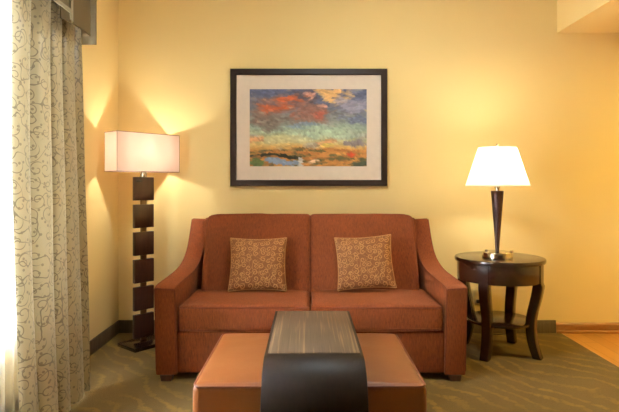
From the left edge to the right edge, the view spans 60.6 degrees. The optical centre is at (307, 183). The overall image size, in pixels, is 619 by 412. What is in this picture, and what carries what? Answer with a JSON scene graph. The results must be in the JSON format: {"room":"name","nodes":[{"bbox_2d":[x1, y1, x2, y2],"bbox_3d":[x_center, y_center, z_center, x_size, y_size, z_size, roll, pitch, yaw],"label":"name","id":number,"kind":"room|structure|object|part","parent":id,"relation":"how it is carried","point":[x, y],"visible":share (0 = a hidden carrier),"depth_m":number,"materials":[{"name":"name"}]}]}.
{"room":"hotel room","nodes":[
{"label":"hotel room","id":0,"kind":"room"},
{"bbox_2d":[0,0,117,404],"bbox_3d":[-1.526,-0.200,-0.450,0.120,2.800,9.100,0,0,0],"label":"wall","id":1,"kind":"structure","parent":0,"point":[99,61],"depth_m":3.71,"materials":[{"name":"paint"}]},
{"bbox_2d":[0,3,16,344],"bbox_3d":[-1.511,-0.065,2.135,0.130,1.650,1.230,0,0,0],"label":"window","id":2,"kind":"structure","parent":1,"relation":"in","point":[6,210],"depth_m":2.67,"materials":[{"name":"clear glass"}]},
{"bbox_3d":[-1.538,-0.080,2.135,0.006,1.580,1.130,0,0,0],"label":"pane","id":3,"kind":"part","parent":2,"relation":"part of","materials":[{"name":"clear glass"}]},
{"bbox_3d":[-1.511,0.746,2.135,0.130,0.029,1.230,0,0,0],"label":"sill","id":4,"kind":"part","parent":2,"relation":"part of","materials":[{"name":"white"}]},
{"bbox_2d":[0,320,118,411],"bbox_3d":[-1.460,1.101,-0.456,0.012,0.098,9.088,0,0,0],"label":"baseboard","id":5,"kind":"structure","parent":1,"relation":"attached to","point":[12,404],"depth_m":3.63,"materials":[{"name":"brown wood"}]},
{"bbox_2d":[53,0,96,44],"bbox_3d":[-1.288,-1.105,1.800,0.348,0.650,2.608,0,0,0],"label":"valance","id":6,"kind":"object","parent":1,"relation":"attached to","point":[82,14],"visible":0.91,"depth_m":2.82,"materials":[{"name":"beige fabric"}]},
{"bbox_2d":[11,0,89,411],"bbox_3d":[-1.257,-0.086,2.609,0.162,2.448,0.753,0,0,0],"label":"curtain","id":7,"kind":"object","parent":6,"relation":"hanging from","point":[49,191],"visible":0.99,"depth_m":2.50,"materials":[{"name":"fabric"}]},
{"bbox_2d":[69,333,618,411],"bbox_3d":[1.367,1.180,-0.450,5.906,0.060,9.340,0,0,0],"label":"floor","id":8,"kind":"structure","parent":0,"point":[569,377],"depth_m":3.09,"materials":[{"name":"carpet"}]},
{"bbox_2d":[104,130,179,352],"bbox_3d":[-1.161,0.393,3.807,0.244,1.513,0.509,0,0,41],"label":"floor lamp","id":9,"kind":"object","parent":8,"relation":"on","point":[124,151],"visible":0.98,"depth_m":3.80,"materials":[{"name":"brown wood"}]},
{"bbox_3d":[-1.190,-0.225,3.832,0.164,0.273,0.506,0,0,41],"label":"lamp shade","id":10,"kind":"part","parent":9,"relation":"part of","materials":[{"name":"white fabric"}]},
{"bbox_3d":[-1.190,-0.225,3.832,0.168,0.277,0.509,0,0,41],"label":"trim","id":11,"kind":"part","parent":9,"relation":"part of","materials":[{"name":"white fabric"}]},
{"bbox_3d":[-1.190,0.034,3.832,0.030,0.168,0.157,0,0,41],"label":"wood panel","id":12,"kind":"part","parent":9,"relation":"part of","materials":[{"name":"brown wood"}]},
{"bbox_3d":[-1.190,0.231,3.832,0.030,0.168,0.157,0,0,41],"label":"wood panel","id":13,"kind":"part","parent":9,"relation":"part of","materials":[{"name":"brown wood"}]},
{"bbox_3d":[-1.190,0.428,3.832,0.030,0.168,0.157,0,0,41],"label":"wood panel","id":14,"kind":"part","parent":9,"relation":"part of","materials":[{"name":"brown wood"}]},
{"bbox_3d":[-1.190,0.626,3.832,0.030,0.168,0.157,0,0,41],"label":"wood panel","id":15,"kind":"part","parent":9,"relation":"part of","materials":[{"name":"brown wood"}]},
{"bbox_3d":[-1.190,0.823,3.832,0.030,0.168,0.157,0,0,41],"label":"wood panel","id":16,"kind":"part","parent":9,"relation":"part of","materials":[{"name":"brown wood"}]},
{"bbox_3d":[-1.190,1.020,3.832,0.030,0.168,0.157,0,0,41],"label":"wood panel","id":17,"kind":"part","parent":9,"relation":"part of","materials":[{"name":"brown wood"}]},
{"bbox_2d":[193,333,426,411],"bbox_3d":[0.006,0.918,2.194,0.854,0.463,0.682,0,0,0],"label":"ottoman","id":18,"kind":"object","parent":8,"relation":"on","point":[230,379],"visible":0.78,"depth_m":1.93,"materials":[{"name":"leather"}]},
{"bbox_2d":[154,213,466,380],"bbox_3d":[0.016,0.678,3.555,1.827,0.944,0.950,0,0,0],"label":"sofa","id":19,"kind":"object","parent":8,"relation":"on","point":[194,306],"visible":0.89,"depth_m":3.28,"materials":[{"name":"red fabric"}]},
{"bbox_3d":[-0.823,0.686,3.557,0.132,0.855,0.947,0,0,1],"label":"armrest","id":20,"kind":"part","parent":19,"relation":"part of","materials":[{"name":"red fabric"}]},
{"bbox_2d":[178,289,309,331],"bbox_3d":[-0.373,0.788,3.360,0.773,0.191,0.560,0,0,0],"label":"seat cushion","id":21,"kind":"object","parent":19,"relation":"on","point":[199,310],"depth_m":3.09,"materials":[{"name":"fabric"}]},
{"bbox_2d":[201,213,309,291],"bbox_3d":[-0.349,0.501,3.700,0.734,0.589,0.356,0,0,0],"label":"cushion","id":22,"kind":"object","parent":19,"relation":"on","point":[219,230],"depth_m":3.64,"materials":[{"name":"red fabric"}]},
{"bbox_2d":[228,237,286,291],"bbox_3d":[-0.328,0.525,3.475,0.382,0.335,0.186,0,0,-2],"label":"throw pillow","id":23,"kind":"object","parent":19,"relation":"on","point":[256,264],"visible":1,"depth_m":3.42,"materials":[{"name":"fabric"}]},
{"bbox_3d":[0.016,0.987,3.553,1.572,0.243,0.895,0,0,0],"label":"rail","id":24,"kind":"part","parent":19,"relation":"part of","materials":[{"name":"brown fabric"}]},
{"bbox_3d":[0.016,0.670,3.916,1.562,0.840,0.229,0,0,0],"label":"frame","id":25,"kind":"part","parent":19,"relation":"part of","materials":[{"name":"red fabric"}]},
{"bbox_2d":[310,213,419,295],"bbox_3d":[0.382,0.501,3.700,0.734,0.586,0.355,0,0,0],"label":"cushion","id":26,"kind":"object","parent":19,"relation":"on","point":[323,227],"depth_m":3.64,"materials":[{"name":"red fabric"}]},
{"bbox_2d":[334,234,396,290],"bbox_3d":[0.372,0.513,3.475,0.404,0.358,0.184,0,0,4],"label":"throw pillow","id":27,"kind":"object","parent":19,"relation":"on","point":[364,262],"visible":1,"depth_m":3.42,"materials":[{"name":"fabric"}]},
{"bbox_2d":[311,289,442,331],"bbox_3d":[0.406,0.788,3.360,0.773,0.191,0.560,0,0,0],"label":"seat cushion","id":28,"kind":"object","parent":19,"relation":"on","point":[371,310],"depth_m":3.10,"materials":[{"name":"red fabric"}]},
{"bbox_3d":[0.855,0.686,3.557,0.132,0.855,0.947,0,0,-1],"label":"armrest","id":29,"kind":"part","parent":19,"relation":"part of","materials":[{"name":"red fabric"}]},
{"bbox_2d":[260,311,368,411],"bbox_3d":[0.022,0.889,2.228,0.367,0.522,0.875,0,0,0],"label":"tray table","id":30,"kind":"object","parent":8,"relation":"on","point":[314,361],"visible":1,"depth_m":1.89,"materials":[{"name":"brown wood"}]},
{"bbox_3d":[0.022,0.630,2.297,0.343,0.004,0.650,0,0,0],"label":"panel","id":31,"kind":"part","parent":30,"relation":"part of","materials":[{"name":"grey wood"}]},
{"bbox_2d":[455,251,545,361],"bbox_3d":[1.317,0.825,3.650,0.594,0.650,0.594,0,0,-5],"label":"side table","id":32,"kind":"object","parent":8,"relation":"on","point":[523,269],"visible":0.91,"depth_m":3.47,"materials":[{"name":"brown wood"}]},
{"bbox_3d":[1.135,0.843,3.802,0.108,0.615,0.066,0,0,40],"label":"leg","id":33,"kind":"part","parent":32,"relation":"part of","materials":[{"name":"brown wood"}]},
{"bbox_3d":[1.165,0.843,3.469,0.066,0.615,0.108,0,0,40],"label":"leg","id":34,"kind":"part","parent":32,"relation":"part of","materials":[{"name":"brown wood"}]},
{"bbox_2d":[465,143,530,258],"bbox_3d":[1.286,0.111,3.600,0.421,0.777,0.421,0,0,0],"label":"table lamp","id":35,"kind":"object","parent":32,"relation":"on","point":[497,166],"visible":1,"depth_m":3.48,"materials":[{"name":"white fabric"}]},
{"bbox_3d":[1.286,-0.117,3.600,0.420,0.264,0.420,0,0,0],"label":"lamp shade","id":36,"kind":"part","parent":35,"relation":"part of","materials":[{"name":"white fabric"}]},
{"bbox_2d":[467,311,530,328],"bbox_3d":[1.317,0.932,3.650,0.440,0.020,0.440,0,0,-5],"label":"shelf","id":37,"kind":"object","parent":32,"relation":"attached to","point":[501,319],"depth_m":3.58,"materials":[{"name":"brown wood"}]},
{"bbox_3d":[1.469,0.843,3.832,0.066,0.615,0.108,0,0,40],"label":"leg","id":38,"kind":"part","parent":32,"relation":"part of","materials":[{"name":"brown wood"}]},
{"bbox_3d":[1.498,0.843,3.498,0.108,0.615,0.066,0,0,40],"label":"leg","id":39,"kind":"part","parent":32,"relation":"part of","materials":[{"name":"brown wood"}]},
{"bbox_2d":[118,0,618,321],"bbox_3d":[1.367,-0.200,4.160,5.906,2.800,0.120,0,0,0],"label":"wall","id":40,"kind":"structure","parent":0,"point":[464,76],"depth_m":4.10,"materials":[{"name":"paint"}]},
{"bbox_2d":[230,69,386,185],"bbox_3d":[0.006,-0.435,4.084,1.207,0.902,0.030,0,0,0],"label":"framed painting","id":41,"kind":"object","parent":40,"relation":"attached to","point":[289,127],"visible":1,"depth_m":4.08,"materials":[{"name":"wood"}]},
{"bbox_2d":[250,89,366,165],"bbox_3d":[0.002,-0.434,4.087,0.902,0.595,0.001,0,0,0],"label":"print","id":42,"kind":"object","parent":41,"relation":"attached to","point":[289,127],"depth_m":4.09},
{"bbox_2d":[473,290,479,304],"bbox_3d":[1.311,0.874,4.096,0.072,0.116,0.009,0,0,0],"label":"wall outlet","id":43,"kind":"object","parent":40,"relation":"attached to","point":[475,292],"visible":0.48,"depth_m":4.09,"materials":[{"name":"beige plastic"}]},
{"bbox_2d":[557,0,618,32],"bbox_3d":[3.063,-1.384,2.150,2.274,0.432,3.900,0,0,0],"label":"ceiling","id":44,"kind":"structure","parent":0,"point":[573,16],"depth_m":3.83,"materials":[{"name":"paint"}]},
{"bbox_3d":[4.260,-0.200,-0.450,0.120,2.800,9.100,0,0,0],"label":"wall","id":45,"kind":"structure","parent":0,"visible":0},
{"bbox_2d":[119,320,618,332],"bbox_3d":[1.367,1.101,4.089,5.666,0.098,0.022,0,0,0],"label":"baseboard","id":46,"kind":"structure","parent":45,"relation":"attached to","point":[561,327],"depth_m":4.09,"materials":[{"name":"brown wood"}]}
]}

